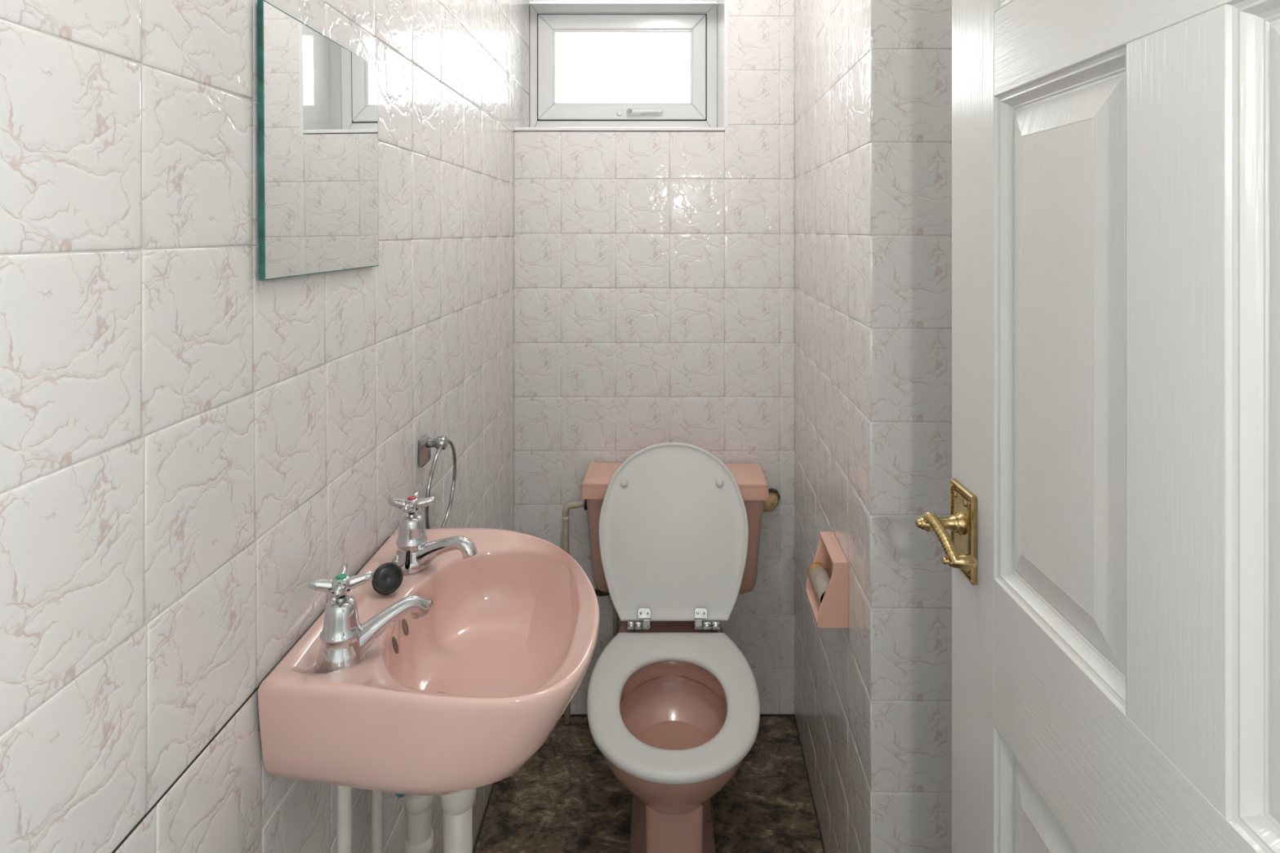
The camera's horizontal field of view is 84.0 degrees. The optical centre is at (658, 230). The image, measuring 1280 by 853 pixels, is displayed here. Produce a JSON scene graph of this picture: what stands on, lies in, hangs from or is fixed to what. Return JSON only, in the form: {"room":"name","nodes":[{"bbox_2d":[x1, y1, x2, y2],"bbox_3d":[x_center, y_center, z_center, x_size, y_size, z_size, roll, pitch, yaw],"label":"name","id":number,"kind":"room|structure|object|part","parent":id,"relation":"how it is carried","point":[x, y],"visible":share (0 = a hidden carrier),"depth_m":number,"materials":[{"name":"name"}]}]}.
{"room":"bathroom","nodes":[
{"label":"bathroom","id":0,"kind":"room"},
{"bbox_2d":[0,0,531,852],"bbox_3d":[-0.453,0.170,1.230,0.100,2.360,2.260,0,0,0],"label":"wall","id":1,"kind":"structure","parent":0,"point":[190,441],"depth_m":0.63,"materials":[{"name":"tile"}]},
{"bbox_2d":[257,0,378,280],"bbox_3d":[-0.398,-0.091,0.857,0.007,0.282,0.294,0,0,0],"label":"wall mirror","id":2,"kind":"object","parent":1,"relation":"attached to","point":[317,98],"visible":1,"depth_m":0.81,"materials":[{"name":"silver glass"}]},
{"bbox_2d":[336,785,352,852],"bbox_3d":[-0.369,0.655,0.778,0.070,0.161,0.017,0,0,5],"label":"supply pipe","id":3,"kind":"object","parent":1,"relation":"attached to","point":[344,794],"visible":0.78,"depth_m":0.77,"materials":[{"name":"white plastic"}]},
{"bbox_2d":[257,489,599,798],"bbox_3d":[-0.236,0.503,0.878,0.334,0.266,0.401,0,0,0],"label":"basin","id":4,"kind":"object","parent":1,"relation":"attached to","point":[450,681],"depth_m":0.76,"materials":[{"name":"pink ceramic"}]},
{"bbox_2d":[308,563,430,673],"bbox_3d":[-0.318,0.420,0.782,0.107,0.100,0.099,0,0,0],"label":"tap","id":5,"kind":"object","parent":4,"relation":"on","point":[343,644],"depth_m":0.76,"materials":[{"name":"silver metal"}]},
{"bbox_2d":[371,790,382,852],"bbox_3d":[-0.361,0.955,0.971,0.062,0.785,0.016,0,0,-41],"label":"supply pipe","id":6,"kind":"object","parent":4,"relation":"attached to","point":[376,796],"visible":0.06,"depth_m":0.95,"materials":[{"name":"white plastic"}]},
{"bbox_2d":[371,555,403,595],"bbox_3d":[-0.350,0.447,0.935,0.041,0.035,0.074,0,0,0],"label":"plug","id":7,"kind":"object","parent":4,"relation":"on","point":[388,577],"visible":0.99,"depth_m":0.91,"materials":[{"name":"black rubber"}]},
{"bbox_3d":[-0.354,0.446,0.948,0.014,0.033,0.055,0,0,-23],"label":"ball chain","id":8,"kind":"part","parent":7,"relation":"part of","materials":[{"name":"silver metal"}]},
{"bbox_3d":[-0.290,0.602,0.800,0.013,0.068,0.013,0,0,22],"label":"valve knob","id":9,"kind":"part","parent":4,"relation":"part of","materials":[{"name":"teal plastic"}]},
{"bbox_2d":[404,794,433,852],"bbox_3d":[-0.332,0.976,0.985,0.039,0.740,0.039,0,0,-43],"label":"pipe","id":10,"kind":"object","parent":4,"relation":"attached to","point":[419,838],"visible":0.41,"depth_m":0.97,"materials":[{"name":"white plastic"}]},
{"bbox_2d":[387,489,477,574],"bbox_3d":[-0.310,0.419,0.986,0.128,0.100,0.063,0,0,0],"label":"tap","id":11,"kind":"object","parent":4,"relation":"on","point":[450,555],"depth_m":0.97,"materials":[{"name":"silver metal"}]},
{"bbox_2d":[440,787,476,852],"bbox_3d":[-0.243,0.964,0.862,0.047,0.765,0.047,0,0,0],"label":"pipe","id":12,"kind":"object","parent":4,"relation":"attached to","point":[457,808],"visible":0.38,"depth_m":0.85,"materials":[{"name":"white plastic"}]},
{"bbox_2d":[418,434,456,528],"bbox_3d":[-0.381,0.432,1.205,0.042,0.168,0.160,0,0,0],"label":"towel ring","id":13,"kind":"object","parent":1,"relation":"attached to","point":[425,442],"visible":0.79,"depth_m":1.20,"materials":[{"name":"silver metal"}]},
{"bbox_2d":[474,716,823,852],"bbox_3d":[0.200,1.375,1.125,1.600,0.050,2.250,0,0,0],"label":"floor","id":14,"kind":"structure","parent":0,"point":[566,798],"depth_m":1.68,"materials":[{"name":"brown stone"}]},
{"bbox_2d":[580,442,769,852],"bbox_3d":[0.038,0.946,1.605,0.495,0.809,0.775,0,0,0],"label":"toilet","id":15,"kind":"object","parent":14,"relation":"on","point":[673,703],"visible":1,"depth_m":1.65,"materials":[{"name":"pink ceramic"}]},
{"bbox_2d":[561,499,587,724],"bbox_3d":[-0.230,1.041,1.945,0.071,0.613,0.030,0,0,0],"label":"pipe","id":16,"kind":"object","parent":15,"relation":"attached to","point":[565,517],"visible":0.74,"depth_m":1.94,"materials":[{"name":"white plastic"}]},
{"bbox_3d":[0.030,0.947,1.444,0.350,0.018,0.444,0,0,0],"label":"seat","id":17,"kind":"part","parent":15,"relation":"part of","materials":[{"name":"white plastic"}]},
{"bbox_3d":[0.037,0.731,1.748,0.368,0.380,0.157,0,0,0],"label":"lid","id":18,"kind":"part","parent":15,"relation":"part of","materials":[{"name":"white plastic"}]},
{"bbox_3d":[0.043,0.660,1.882,0.484,0.043,0.176,0,0,0],"label":"cistern lid","id":19,"kind":"part","parent":15,"relation":"part of","materials":[{"name":"pink ceramic"}]},
{"bbox_2d":[762,488,780,512],"bbox_3d":[0.299,0.740,1.948,0.077,0.052,0.056,0,0,0],"label":"overflow fitting","id":20,"kind":"object","parent":15,"relation":"attached to","point":[769,505],"visible":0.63,"depth_m":1.93,"materials":[{"name":"metal"}]},
{"bbox_2d":[513,0,795,714],"bbox_3d":[0.047,0.170,2.169,0.903,2.360,0.383,0,0,0],"label":"wall","id":21,"kind":"structure","parent":0,"point":[654,272],"depth_m":1.98,"materials":[{"name":"tile"}]},
{"bbox_2d":[594,589,609,596],"bbox_3d":[-0.154,0.988,1.951,0.040,0.018,0.029,0,0,0],"label":"valve","id":22,"kind":"object","parent":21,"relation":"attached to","point":[599,593],"depth_m":1.95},
{"bbox_2d":[513,127,724,131],"bbox_3d":[-0.109,-0.284,2.106,0.588,0.010,0.266,0,0,0],"label":"trim","id":23,"kind":"structure","parent":21,"relation":"attached to","point":[515,129],"depth_m":1.97,"materials":[{"name":"white paint"}]},
{"bbox_2d":[529,3,716,127],"bbox_3d":[-0.110,-0.500,2.232,0.586,0.423,0.093,0,0,0],"label":"window","id":24,"kind":"structure","parent":21,"relation":"in","point":[699,20],"depth_m":2.22,"materials":[{"name":"white plastic"}]},
{"bbox_3d":[-0.043,-0.369,2.200,0.114,0.020,0.021,0,0,0],"label":"handle","id":25,"kind":"part","parent":24,"relation":"part of","materials":[{"name":"white plastic"}]},
{"bbox_2d":[529,0,716,1],"bbox_3d":[-0.110,-0.728,2.108,0.586,0.010,0.262,0,0,0],"label":"trim","id":26,"kind":"structure","parent":21,"relation":"attached to","point":[530,0],"depth_m":2.23,"materials":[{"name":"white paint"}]},
{"bbox_2d":[716,0,728,127],"bbox_3d":[0.188,-0.507,2.108,0.010,0.436,0.262,0,0,0],"label":"trim","id":27,"kind":"structure","parent":21,"relation":"attached to","point":[722,5],"depth_m":2.04,"materials":[{"name":"white paint"}]},
{"bbox_2d":[795,0,951,852],"bbox_3d":[0.673,0.170,1.579,0.653,2.360,0.838,0,0,0],"label":"wall","id":28,"kind":"structure","parent":0,"point":[873,77],"depth_m":1.16,"materials":[{"name":"tile"}]},
{"bbox_2d":[472,714,825,852],"bbox_3d":[-0.012,1.348,1.049,0.786,0.006,1.858,0,0,0],"label":"trim","id":29,"kind":"structure","parent":28,"relation":"attached to","point":[571,715],"depth_m":1.71,"materials":[{"name":"grey"}]},
{"bbox_2d":[805,532,848,627],"bbox_3d":[0.327,0.677,1.388,0.063,0.121,0.136,0,0,0],"label":"toilet roll holder","id":30,"kind":"object","parent":28,"relation":"attached to","point":[833,611],"visible":0.88,"depth_m":1.32,"materials":[{"name":"pink ceramic"}]},
{"bbox_2d":[808,566,830,604],"bbox_3d":[0.322,0.693,1.379,0.038,0.038,0.094,0,0,0],"label":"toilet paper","id":31,"kind":"object","parent":30,"relation":"in","point":[820,578],"visible":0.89,"depth_m":1.38,"materials":[{"name":"white paper"}]},
{"bbox_3d":[0.000,0.170,0.050,2.800,2.360,0.100,0,0,0],"label":"wall","id":32,"kind":"structure","parent":0,"visible":0},
{"bbox_2d":[915,0,1279,852],"bbox_3d":[0.350,0.357,0.501,0.094,1.976,0.753,0,0,0],"label":"door","id":33,"kind":"structure","parent":32,"relation":"in","point":[1112,549],"depth_m":0.57,"materials":[{"name":"white wood"}]},
{"bbox_3d":[0.317,0.342,0.800,0.016,0.032,0.082,0,0,0],"label":"lever","id":34,"kind":"part","parent":33,"relation":"part of","materials":[{"name":"gold metal"}]},
{"bbox_3d":[0.359,0.352,0.837,0.006,0.101,0.062,0,0,0],"label":"handle","id":35,"kind":"part","parent":33,"relation":"part of","materials":[{"name":"gold metal"}]},
{"bbox_3d":[0.380,-0.378,0.658,0.035,0.284,0.216,0,0,0],"label":"panel","id":36,"kind":"part","parent":33,"relation":"part of","materials":[{"name":"white wood"}]},
{"bbox_3d":[0.380,0.839,0.658,0.035,0.612,0.216,0,0,0],"label":"panel","id":37,"kind":"part","parent":33,"relation":"part of","materials":[{"name":"white wood"}]},
{"bbox_3d":[0.380,0.115,0.658,0.035,0.520,0.216,0,0,0],"label":"panel","id":38,"kind":"part","parent":33,"relation":"part of","materials":[{"name":"white wood"}]},
{"bbox_3d":[0.380,-0.191,0.502,0.035,0.091,0.530,0,0,0],"label":"rail","id":39,"kind":"part","parent":33,"relation":"part of","materials":[{"name":"white wood"}]},
{"bbox_3d":[0.380,0.455,0.502,0.035,0.158,0.530,0,0,0],"label":"rail","id":40,"kind":"part","parent":33,"relation":"part of","materials":[{"name":"white wood"}]},
{"bbox_3d":[0.380,0.115,0.345,0.035,0.520,0.216,0,0,0],"label":"panel","id":41,"kind":"part","parent":33,"relation":"part of","materials":[{"name":"white"}]}
]}

